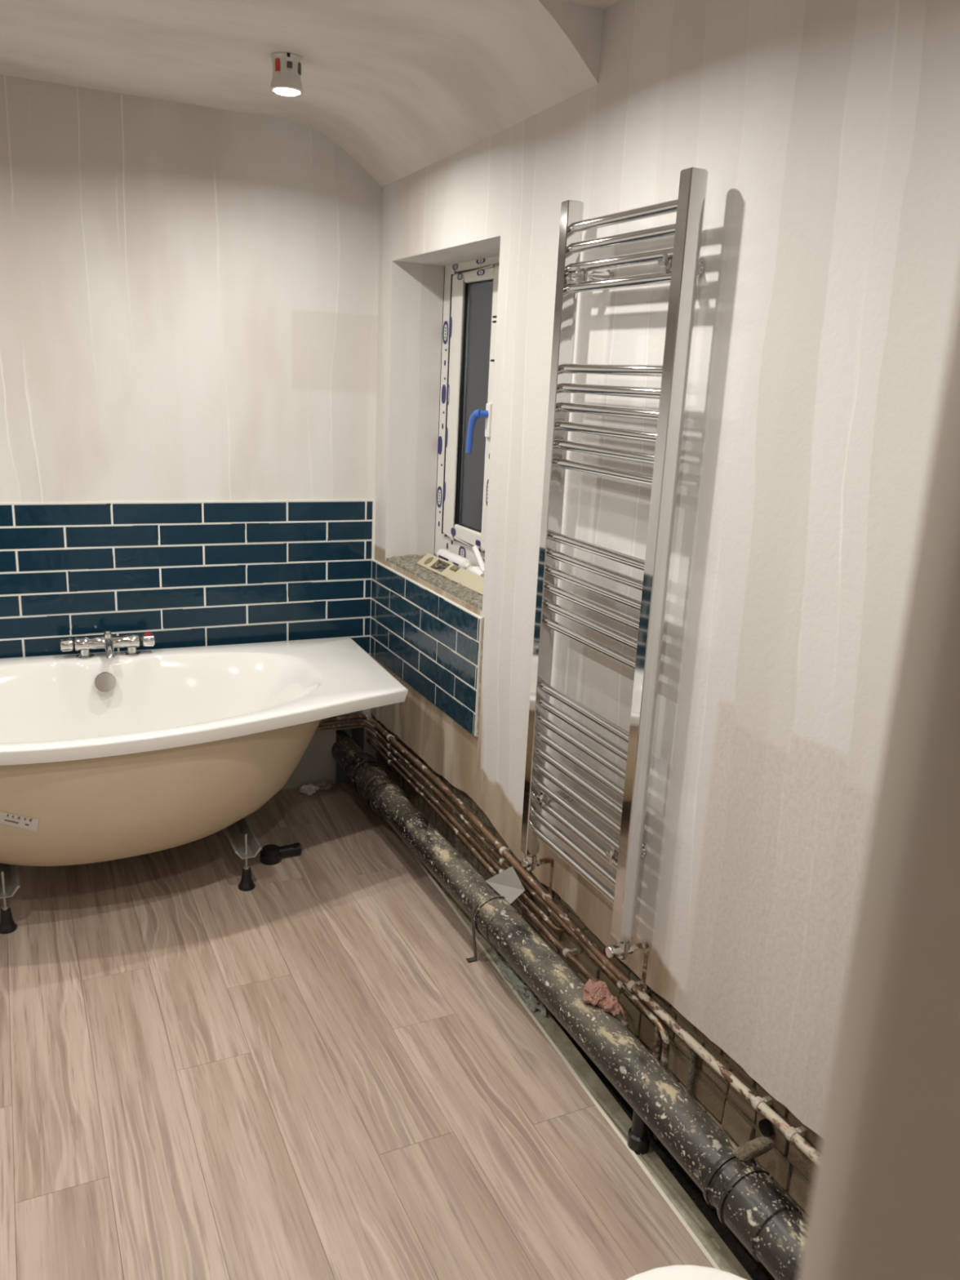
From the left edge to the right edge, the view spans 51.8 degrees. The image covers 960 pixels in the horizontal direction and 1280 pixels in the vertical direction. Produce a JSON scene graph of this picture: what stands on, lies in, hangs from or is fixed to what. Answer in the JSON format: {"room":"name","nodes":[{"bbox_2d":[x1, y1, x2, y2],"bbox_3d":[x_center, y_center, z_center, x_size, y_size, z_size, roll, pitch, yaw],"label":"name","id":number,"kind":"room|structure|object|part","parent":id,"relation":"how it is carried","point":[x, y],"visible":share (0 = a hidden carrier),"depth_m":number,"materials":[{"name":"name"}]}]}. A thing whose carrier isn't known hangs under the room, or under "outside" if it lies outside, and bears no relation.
{"room":"building under construction","nodes":[
{"label":"building under construction","id":0,"kind":"room"},
{"bbox_2d":[0,74,380,790],"bbox_3d":[-1.462,-0.515,3.384,2.900,2.660,0.262,-4,16,-25],"label":"wall","id":1,"kind":"structure","parent":0,"point":[189,293],"depth_m":3.36,"materials":[{"name":"paint"}]},
{"bbox_2d":[0,637,408,765],"bbox_3d":[-1.104,0.359,3.107,1.693,0.428,0.902,-4,16,-23],"label":"rim","id":2,"kind":"object","parent":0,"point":[261,704],"depth_m":3.30,"materials":[{"name":"white ceramic"}]},
{"bbox_2d":[0,0,621,187],"bbox_3d":[-0.366,-0.997,0.681,2.600,0.298,5.250,-4,16,-25],"label":"ceiling","id":3,"kind":"structure","parent":0,"point":[403,87],"depth_m":2.55,"materials":[{"name":"paint"}]},
{"bbox_2d":[270,52,302,96],"bbox_3d":[-0.517,-1.509,2.642,0.086,0.091,0.086,-4,16,-25],"label":"ceiling light","id":4,"kind":"object","parent":3,"relation":"in","point":[286,66],"visible":1,"depth_m":2.61,"materials":[{"name":"white"}]},
{"bbox_2d":[0,779,774,1279],"bbox_3d":[-0.277,1.496,0.909,2.610,0.160,6.125,-4,16,-25],"label":"floor","id":5,"kind":"structure","parent":0,"point":[308,1073],"depth_m":2.27,"materials":[{"name":"laminate"}]},
{"bbox_2d":[0,637,408,933],"bbox_3d":[-1.109,0.456,3.133,1.693,0.628,0.902,-4,16,-23],"label":"bath","id":6,"kind":"object","parent":5,"relation":"on","point":[102,759],"visible":1,"depth_m":3.00,"materials":[{"name":"white ceramic"}]},
{"bbox_3d":[-1.366,0.721,2.835,0.008,0.125,0.008,-4,16,-23],"label":"threaded rod","id":7,"kind":"part","parent":6,"relation":"part of","materials":[{"name":"metal"}]},
{"bbox_2d":[4,819,18,823],"bbox_3d":[-1.262,0.489,2.660,0.035,0.016,0.002,-1,15,-14],"label":"print","id":8,"kind":"object","parent":6,"relation":"attached to","point":[6,821],"depth_m":2.66,"materials":[{"name":"grey paper"}]},
{"bbox_2d":[60,630,154,660],"bbox_3d":[-1.255,0.021,3.342,0.300,0.088,0.139,-4,16,-23],"label":"mixer tap","id":9,"kind":"object","parent":6,"relation":"on","point":[108,642],"visible":1,"depth_m":3.35,"materials":[{"name":"silver metal"}]},
{"bbox_3d":[-1.391,0.016,3.325,0.038,0.043,0.043,-4,16,-23],"label":"knob","id":10,"kind":"part","parent":9,"relation":"part of","materials":[{"name":"silver metal"}]},
{"bbox_3d":[-1.250,0.032,3.331,0.034,0.055,0.111,-4,16,-23],"label":"spout","id":11,"kind":"part","parent":9,"relation":"part of","materials":[{"name":"silver metal"}]},
{"bbox_3d":[-1.151,0.000,3.428,0.038,0.043,0.043,-4,16,-23],"label":"knob","id":12,"kind":"part","parent":9,"relation":"part of","materials":[{"name":"silver metal"}]},
{"bbox_3d":[-0.741,0.673,3.130,0.008,0.125,0.008,-4,16,-23],"label":"threaded rod","id":13,"kind":"part","parent":6,"relation":"part of","materials":[{"name":"metal"}]},
{"bbox_2d":[259,842,301,865],"bbox_3d":[-0.681,0.718,3.355,0.138,0.052,0.072,-10,19,-39],"label":"fitting","id":14,"kind":"object","parent":5,"relation":"on","point":[270,854],"visible":1,"depth_m":3.33,"materials":[{"name":"black plastic"}]},
{"bbox_2d":[298,782,319,795],"bbox_3d":[-0.672,0.586,3.888,0.085,0.039,0.054,-4,16,-25],"label":"scrap","id":15,"kind":"object","parent":5,"relation":"on","point":[310,788],"visible":1,"depth_m":3.88,"materials":[{"name":"grey"}]},
{"bbox_2d":[314,781,334,790],"bbox_3d":[-0.619,0.581,3.924,0.081,0.039,0.064,-4,16,-25],"label":"scrap","id":16,"kind":"object","parent":5,"relation":"on","point":[325,785],"visible":1,"depth_m":3.92,"materials":[{"name":"tile"}]},
{"bbox_2d":[315,721,669,1139],"bbox_3d":[-0.400,0.768,2.951,0.930,0.336,2.043,-4,16,-25],"label":"copper pipe","id":17,"kind":"object","parent":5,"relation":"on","point":[503,861],"visible":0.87,"depth_m":2.78,"materials":[{"name":"brown metal"}]},
{"bbox_2d":[320,714,818,1164],"bbox_3d":[-0.113,0.775,2.345,0.930,0.078,3.348,-4,16,-25],"label":"copper pipe","id":18,"kind":"object","parent":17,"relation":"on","point":[794,1135],"visible":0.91,"depth_m":2.36,"materials":[{"name":"brown metal"}]},
{"bbox_2d":[491,950,550,1018],"bbox_3d":[0.118,0.939,2.729,0.093,0.064,0.340,-4,16,-25],"label":"scrap","id":19,"kind":"object","parent":5,"relation":"on","point":[533,1002],"visible":0.49,"depth_m":2.69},
{"bbox_2d":[331,729,807,1279],"bbox_3d":[0.150,0.887,2.572,0.135,0.211,3.501,-4,16,-25],"label":"pipe","id":20,"kind":"object","parent":5,"relation":"on","point":[746,1199],"visible":0.97,"depth_m":2.18,"materials":[{"name":"black plastic"}]},
{"bbox_2d":[485,866,524,904],"bbox_3d":[0.072,0.683,2.816,0.046,0.073,0.146,-5,17,-28],"label":"sheet offcut","id":21,"kind":"object","parent":20,"relation":"on","point":[507,883],"visible":1,"depth_m":2.81,"materials":[{"name":"white paper"}]},
{"bbox_2d":[582,978,621,1016],"bbox_3d":[0.283,0.841,2.327,0.076,0.054,0.114,-4,16,-25],"label":"lump","id":22,"kind":"object","parent":20,"relation":"on","point":[597,993],"visible":1,"depth_m":2.31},
{"bbox_2d":[734,1136,773,1161],"bbox_3d":[0.530,0.984,1.910,0.102,0.029,0.028,-8,18,-35],"label":"chunk","id":23,"kind":"object","parent":20,"relation":"on","point":[753,1148],"visible":1,"depth_m":1.90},
{"bbox_2d":[626,1265,746,1279],"bbox_3d":[0.364,0.992,1.074,0.380,0.790,0.700,-4,16,-25],"label":"toilet","id":24,"kind":"object","parent":5,"relation":"on","point":[673,1272],"visible":1,"depth_m":1.37,"materials":[{"name":"white ceramic"}]},
{"bbox_2d":[369,0,959,1221],"bbox_3d":[0.828,0.083,1.556,0.274,2.660,5.200,-4,16,-25],"label":"wall","id":25,"kind":"structure","parent":0,"point":[825,134],"depth_m":1.96,"materials":[{"name":"paint"}]},
{"bbox_3d":[-0.081,-0.198,3.385,0.200,0.048,0.841,-4,16,-25],"label":"sill","id":26,"kind":"part","parent":25,"relation":"part of","materials":[{"name":"grey stone"}]},
{"bbox_2d":[417,553,484,595],"bbox_3d":[-0.068,-0.214,3.332,0.062,0.055,0.620,-5,17,-26],"label":"spirit level","id":27,"kind":"object","parent":25,"relation":"on","point":[473,581],"visible":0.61,"depth_m":3.34,"materials":[{"name":"beige plastic"}]},
{"bbox_2d":[436,548,474,569],"bbox_3d":[-0.065,-0.269,3.474,0.048,0.047,0.350,-4,16,-25],"label":"cartridge","id":28,"kind":"object","parent":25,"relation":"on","point":[458,561],"visible":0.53,"depth_m":3.48,"materials":[{"name":"white plastic"}]},
{"bbox_2d":[438,555,448,560],"bbox_3d":[-0.131,-0.295,3.557,0.002,0.007,0.085,-4,16,-25],"label":"print","id":29,"kind":"object","parent":28,"relation":"on","point":[443,557],"depth_m":3.55},
{"bbox_2d":[434,255,499,567],"bbox_3d":[0.026,-0.727,3.286,0.130,1.062,0.867,-4,16,-25],"label":"window","id":30,"kind":"structure","parent":25,"relation":"in","point":[470,288],"depth_m":3.43,"materials":[{"name":"white plastic"}]},
{"bbox_3d":[-0.011,-0.791,3.373,0.006,0.835,0.243,-4,16,-25],"label":"pane","id":31,"kind":"part","parent":30,"relation":"part of","materials":[{"name":"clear glass"}]},
{"bbox_3d":[-0.012,-0.691,3.273,0.045,0.146,0.085,-4,16,-25],"label":"lever","id":32,"kind":"part","parent":30,"relation":"part of","materials":[{"name":"blue plastic"}]},
{"bbox_3d":[0.028,-0.722,3.248,0.012,0.110,0.028,-4,16,-25],"label":"handle","id":33,"kind":"part","parent":30,"relation":"part of","materials":[{"name":"white plastic"}]},
{"bbox_2d":[366,730,567,933],"bbox_3d":[-0.116,0.572,3.358,0.050,0.042,1.610,-4,16,-25],"label":"copper pipe","id":34,"kind":"object","parent":25,"relation":"attached to","point":[391,754],"visible":0.77,"depth_m":3.18,"materials":[{"name":"brown metal"}]},
{"bbox_2d":[466,566,484,577],"bbox_3d":[-0.013,-0.221,3.299,0.042,0.054,0.122,-4,16,-25],"label":"cap","id":35,"kind":"object","parent":25,"relation":"on","point":[476,570],"visible":0.5,"depth_m":3.27,"materials":[{"name":"white plastic"}]},
{"bbox_2d":[471,545,484,572],"bbox_3d":[0.000,-0.269,3.333,0.020,0.078,0.140,-2,16,-17],"label":"stick","id":36,"kind":"object","parent":25,"relation":"on","point":[477,553],"visible":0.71,"depth_m":3.33,"materials":[{"name":"white plastic"}]},
{"bbox_2d":[366,737,628,1094],"bbox_3d":[-0.052,0.747,3.246,0.048,0.258,1.947,-4,16,-25],"label":"copper pipe","id":37,"kind":"object","parent":25,"relation":"attached to","point":[568,953],"visible":0.77,"depth_m":2.87,"materials":[{"name":"brown metal"}]},
{"bbox_2d":[401,839,720,1270],"bbox_3d":[0.146,0.994,2.572,0.010,0.005,3.304,-4,16,-23],"label":"trim","id":38,"kind":"structure","parent":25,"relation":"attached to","point":[660,1191],"depth_m":2.32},
{"bbox_2d":[520,167,708,991],"bbox_3d":[0.285,-0.083,2.269,0.118,1.764,0.481,-4,16,-25],"label":"towel radiator","id":39,"kind":"object","parent":25,"relation":"attached to","point":[682,264],"visible":1,"depth_m":2.20,"materials":[{"name":"silver metal"}]},
{"bbox_2d":[652,1014,662,1061],"bbox_3d":[0.410,1.006,2.324,0.019,0.275,0.021,-4,16,-25],"label":"pipe","id":40,"kind":"object","parent":25,"relation":"attached to","point":[656,1045],"visible":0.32,"depth_m":2.30,"materials":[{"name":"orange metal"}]},
{"bbox_2d":[686,1048,697,1097],"bbox_3d":[0.466,1.038,2.212,0.019,0.275,0.021,-4,16,-25],"label":"pipe","id":41,"kind":"object","parent":25,"relation":"attached to","point":[693,1056],"visible":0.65,"depth_m":2.18,"materials":[{"name":"brown metal"}]},
{"bbox_2d":[758,1118,773,1137],"bbox_3d":[0.572,0.975,1.974,0.012,0.034,0.034,-4,16,-25],"label":"pipe stub","id":42,"kind":"object","parent":25,"relation":"attached to","point":[766,1127],"visible":0.98,"depth_m":1.97,"materials":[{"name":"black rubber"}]},
{"bbox_3d":[-0.032,0.337,0.132,2.550,2.500,0.220,-4,16,-25],"label":"wall","id":43,"kind":"structure","parent":0,"visible":0},
{"bbox_2d":[797,284,959,1279],"bbox_3d":[0.164,0.535,0.298,0.100,2.050,0.240,-4,16,-25],"label":"trim","id":44,"kind":"structure","parent":43,"relation":"attached to","point":[885,1203],"depth_m":0.24,"materials":[{"name":"paint"}]}
]}

